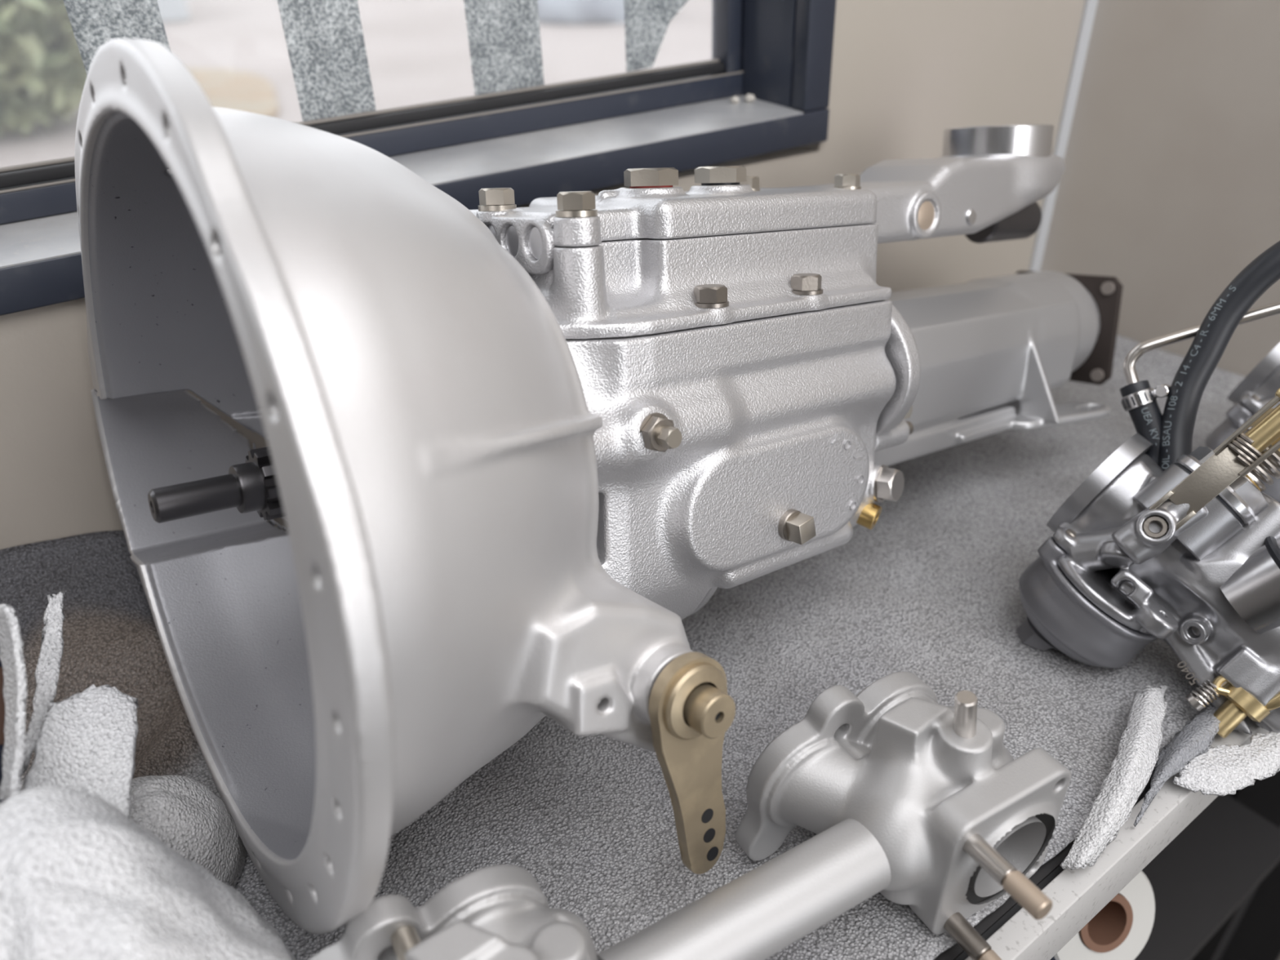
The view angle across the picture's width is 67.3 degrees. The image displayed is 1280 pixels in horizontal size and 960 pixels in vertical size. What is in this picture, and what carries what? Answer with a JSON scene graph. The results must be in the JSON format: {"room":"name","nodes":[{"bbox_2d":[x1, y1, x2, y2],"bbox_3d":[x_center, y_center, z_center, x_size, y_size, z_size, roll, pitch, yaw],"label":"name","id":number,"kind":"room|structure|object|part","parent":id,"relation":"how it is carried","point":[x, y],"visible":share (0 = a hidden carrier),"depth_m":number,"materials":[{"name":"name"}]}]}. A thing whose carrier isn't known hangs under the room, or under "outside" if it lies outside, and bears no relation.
{"room":"workspace","nodes":[
{"label":"workspace","id":0,"kind":"room"},
{"bbox_2d":[20,590,66,774],"bbox_3d":[-0.270,0.090,0.433,0.010,0.035,0.088,-7,33,-9],"label":"scrap","id":1,"kind":"object","parent":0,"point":[46,673],"visible":0.94,"depth_m":0.44,"materials":[{"name":"grey fabric"}]},
{"bbox_2d":[0,0,1084,549],"bbox_3d":[-0.987,-0.038,0.188,3.325,2.650,0.100,-19,37,-27],"label":"wall","id":2,"kind":"structure","parent":0,"point":[904,73],"depth_m":0.83,"materials":[{"name":"beige paint"}]},
{"bbox_2d":[0,0,835,315],"bbox_3d":[-0.547,-0.499,0.238,1.566,1.028,0.116,-21,37,-26],"label":"window","id":3,"kind":"structure","parent":2,"relation":"in","point":[525,135],"depth_m":0.72,"materials":[{"name":"grey"}]},
{"bbox_3d":[-0.548,-0.112,0.511,1.500,0.018,0.024,-21,37,-26],"label":"sash rail","id":4,"kind":"part","parent":3,"relation":"part of","materials":[{"name":"black metal"}]},
{"bbox_3d":[-0.531,-0.081,0.508,1.508,0.031,0.116,-21,37,-26],"label":"sill","id":5,"kind":"part","parent":3,"relation":"part of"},
{"bbox_3d":[-0.504,-0.057,0.474,1.566,0.026,0.018,-21,37,-26],"label":"frame rail","id":6,"kind":"part","parent":3,"relation":"part of","materials":[{"name":"black metal"}]},
{"bbox_2d":[730,96,739,103],"bbox_3d":[0.080,-0.323,0.815,0.007,0.006,0.008,-22,38,-30],"label":"crumb","id":7,"kind":"object","parent":3,"relation":"on","point":[735,100],"visible":1,"depth_m":0.81,"materials":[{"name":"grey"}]},
{"bbox_2d":[744,93,755,102],"bbox_3d":[0.094,-0.325,0.818,0.009,0.007,0.009,-22,38,-30],"label":"crumb","id":8,"kind":"object","parent":3,"relation":"on","point":[748,98],"visible":1,"depth_m":0.81,"materials":[{"name":"grey"}]},
{"bbox_2d":[1028,0,1097,271],"bbox_3d":[0.426,-0.902,0.648,0.017,1.720,0.009,-22,38,-30],"label":"trim","id":9,"kind":"structure","parent":2,"relation":"attached to","point":[1090,6],"depth_m":0.97,"materials":[{"name":"grey plastic"}]},
{"bbox_2d":[1040,0,1279,959],"bbox_3d":[1.373,0.104,-0.105,0.100,2.650,3.300,-22,38,-30],"label":"wall","id":10,"kind":"structure","parent":0,"point":[1168,188],"depth_m":0.92,"materials":[{"name":"beige paint"}]},
{"bbox_3d":[0.010,1.778,-0.190,3.470,0.050,3.600,-22,38,-30],"label":"floor","id":11,"kind":"structure","parent":0,"visible":0},
{"bbox_2d":[934,716,1279,959],"bbox_3d":[-0.300,0.629,0.707,2.118,0.949,0.622,-22,38,-30],"label":"workbench","id":12,"kind":"object","parent":11,"relation":"on","point":[1211,864],"visible":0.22,"depth_m":0.90,"materials":[{"name":"grey"}]},
{"bbox_2d":[0,334,1245,959],"bbox_3d":[0.006,0.067,0.620,1.334,0.086,0.533,-22,38,-30],"label":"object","id":13,"kind":"object","parent":12,"relation":"on","point":[931,593],"visible":0.27,"depth_m":0.59,"materials":[{"name":"grey carpet"}]},
{"bbox_2d":[0,659,5,803],"bbox_3d":[-0.283,0.109,0.417,0.022,0.073,0.082,-9,33,-12],"label":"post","id":14,"kind":"object","parent":13,"relation":"on","point":[2,699],"visible":0.18,"depth_m":0.41,"materials":[{"name":"white fabric"}]},
{"bbox_2d":[0,784,295,959],"bbox_3d":[-0.202,0.192,0.350,0.149,0.155,0.191,-22,38,-30],"label":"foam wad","id":15,"kind":"object","parent":13,"relation":"on","point":[80,879],"visible":1,"depth_m":0.33,"materials":[{"name":"white fabric"}]},
{"bbox_2d":[0,603,26,799],"bbox_3d":[-0.258,0.090,0.394,0.017,0.058,0.078,-11,34,-16],"label":"scrap","id":16,"kind":"object","parent":15,"relation":"on","point":[11,657],"visible":0.96,"depth_m":0.39,"materials":[{"name":"grey fabric"}]},
{"bbox_2d":[22,684,138,817],"bbox_3d":[-0.238,0.120,0.411,0.037,0.029,0.074,-9,33,-13],"label":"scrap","id":17,"kind":"object","parent":15,"relation":"on","point":[86,740],"visible":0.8,"depth_m":0.41,"materials":[{"name":"grey fabric"}]},
{"bbox_2d":[129,774,245,887],"bbox_3d":[-0.239,0.177,0.461,0.087,0.063,0.078,-22,38,-30],"label":"towel","id":18,"kind":"object","parent":13,"relation":"on","point":[180,811],"visible":0.38,"depth_m":0.46,"materials":[{"name":"white fabric"}]},
{"bbox_2d":[74,38,1123,934],"bbox_3d":[0.087,-0.105,0.600,0.770,0.369,0.402,-20,37,-28],"label":"gearbox","id":19,"kind":"object","parent":13,"relation":"on","point":[511,449],"visible":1,"depth_m":0.46,"materials":[{"name":"silver metal"}]},
{"bbox_2d":[648,658,674,704],"bbox_3d":[0.018,0.094,0.424,0.033,0.033,0.004,-14,22,-35],"label":"washer","id":20,"kind":"object","parent":19,"relation":"in","point":[665,665],"depth_m":0.42,"materials":[{"name":"gold metal"}]},
{"bbox_3d":[0.023,0.130,0.432,0.040,0.114,0.007,-14,22,-35],"label":"clutch lever","id":21,"kind":"part","parent":19,"relation":"part of","materials":[{"name":"gold metal"}]},
{"bbox_3d":[0.376,-0.138,0.862,0.007,0.093,0.102,-14,22,-35],"label":"plate","id":22,"kind":"part","parent":19,"relation":"part of","materials":[{"name":"grey metal"}]},
{"bbox_2d":[308,671,1071,959],"bbox_3d":[0.035,0.185,0.399,0.354,0.118,0.134,-18,36,-24],"label":"intake manifold","id":23,"kind":"object","parent":13,"relation":"on","point":[914,800],"visible":1,"depth_m":0.42,"materials":[{"name":"silver metal"}]},
{"bbox_2d":[1016,240,1279,737],"bbox_3d":[0.339,-0.009,0.555,0.197,0.267,0.181,1,32,3],"label":"carburettor","id":24,"kind":"object","parent":13,"relation":"on","point":[1173,544],"visible":1,"depth_m":0.56,"materials":[{"name":"grey metal"}]},
{"bbox_2d":[1018,536,1158,668],"bbox_3d":[0.281,0.081,0.610,0.085,0.062,0.087,46,16,23],"label":"bowl","id":25,"kind":"object","parent":24,"relation":"on","point":[1084,598],"depth_m":0.58,"materials":[{"name":"grey metal"}]},
{"bbox_3d":[0.345,0.125,0.552,0.033,0.048,0.026,46,16,23],"label":"throttle lever","id":26,"kind":"part","parent":24,"relation":"part of","materials":[{"name":"gold metal"}]},
{"bbox_2d":[1245,474,1261,492],"bbox_3d":[0.345,-0.004,0.556,0.033,0.005,0.033,46,16,23],"label":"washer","id":27,"kind":"object","parent":24,"relation":"in","point":[1253,484],"depth_m":0.54,"materials":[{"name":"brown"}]},
{"bbox_2d":[1204,342,1279,502],"bbox_3d":[0.535,-0.034,0.710,0.188,0.128,0.120,26,41,36],"label":"carburettor","id":28,"kind":"object","parent":13,"relation":"on","point":[1260,386],"visible":0.3,"depth_m":0.73,"materials":[{"name":"grey metal"}]},
{"bbox_2d":[934,764,1155,959],"bbox_3d":[-0.318,0.239,0.480,2.118,0.039,0.582,-22,38,-30],"label":"countertop","id":29,"kind":"structure","parent":12,"relation":"on","point":[952,953],"depth_m":0.47,"materials":[{"name":"grey"}]},
{"bbox_2d":[1051,871,1155,959],"bbox_3d":[0.280,0.278,0.700,0.082,0.142,0.181,-10,33,-14],"label":"roll","id":30,"kind":"object","parent":12,"relation":"on","point":[1121,930],"visible":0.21,"depth_m":0.63,"materials":[{"name":"white paper"}]},
{"bbox_2d":[1059,684,1167,870],"bbox_3d":[0.267,0.152,0.523,0.023,0.024,0.162,21,38,31],"label":"cloth","id":31,"kind":"object","parent":12,"relation":"on","point":[1132,767],"visible":1,"depth_m":0.50,"materials":[{"name":"white fabric"}]},
{"bbox_2d":[1050,790,1279,959],"bbox_3d":[-0.261,0.601,0.626,2.118,0.020,0.430,-22,38,-30],"label":"shelf","id":32,"kind":"object","parent":12,"relation":"attached to","point":[1207,871],"depth_m":0.94,"materials":[{"name":"grey"}]},
{"bbox_2d":[1133,703,1220,826],"bbox_3d":[0.303,0.150,0.535,0.131,0.013,0.018,-26,40,-33],"label":"scrap","id":33,"kind":"object","parent":12,"relation":"on","point":[1197,735],"visible":1,"depth_m":0.53,"materials":[{"name":"white fabric"}]},
{"bbox_2d":[1172,731,1279,795],"bbox_3d":[0.364,0.147,0.548,0.163,0.012,0.032,-14,35,-20],"label":"cloth","id":34,"kind":"object","parent":12,"relation":"on","point":[1224,770],"visible":1,"depth_m":0.53,"materials":[{"name":"white fabric"}]},
{"bbox_3d":[0.656,0.420,1.054,0.045,0.904,0.045,-22,38,-30],"label":"leg","id":35,"kind":"part","parent":12,"relation":"part of","materials":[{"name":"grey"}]},
{"bbox_3d":[0.589,0.340,1.184,0.020,0.902,0.460,-22,38,-30],"label":"panel","id":36,"kind":"part","parent":12,"relation":"part of","materials":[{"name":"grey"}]},
{"label":"outside","id":37,"kind":"structure","parent":0,"visible":0},
{"bbox_2d":[0,0,711,167],"bbox_3d":[-12.216,-14.067,25.620,75.000,0.060,59.380,-22,38,-30],"label":"paving","id":38,"kind":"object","parent":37,"point":[418,51],"depth_m":10.18,"materials":[{"name":"beige concrete"}]},
{"bbox_2d":[0,0,87,136],"bbox_3d":[-4.735,-3.456,6.629,2.060,2.032,2.091,-22,38,-30],"label":"shrub","id":39,"kind":"object","parent":38,"relation":"on","point":[40,55],"visible":0.79,"depth_m":6.66,"materials":[{"name":"green plant"}]},
{"bbox_3d":[-4.718,-3.106,6.868,0.100,1.140,0.095,-22,38,-30],"label":"stem","id":40,"kind":"part","parent":39,"relation":"part of","materials":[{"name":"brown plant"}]},
{"bbox_2d":[156,0,190,22],"bbox_3d":[-6.186,-6.791,12.238,0.440,1.700,0.440,-22,38,-30],"label":"post","id":41,"kind":"object","parent":38,"relation":"on","point":[171,11],"visible":0.76,"depth_m":12.48,"materials":[{"name":"grey"}]},
{"bbox_2d":[187,67,279,117],"bbox_3d":[-3.863,-3.251,8.106,1.458,0.040,2.884,-13,34,-19],"label":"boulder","id":42,"kind":"object","parent":38,"relation":"on","point":[237,90],"visible":0.29,"depth_m":8.12,"materials":[{"name":"beige stone"}]},
{"bbox_2d":[537,0,624,25],"bbox_3d":[-0.498,-6.351,12.007,1.654,1.030,1.685,9,34,16],"label":"car","id":43,"kind":"object","parent":38,"relation":"on","point":[565,12],"visible":0.7,"depth_m":11.60,"materials":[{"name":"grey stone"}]}
]}

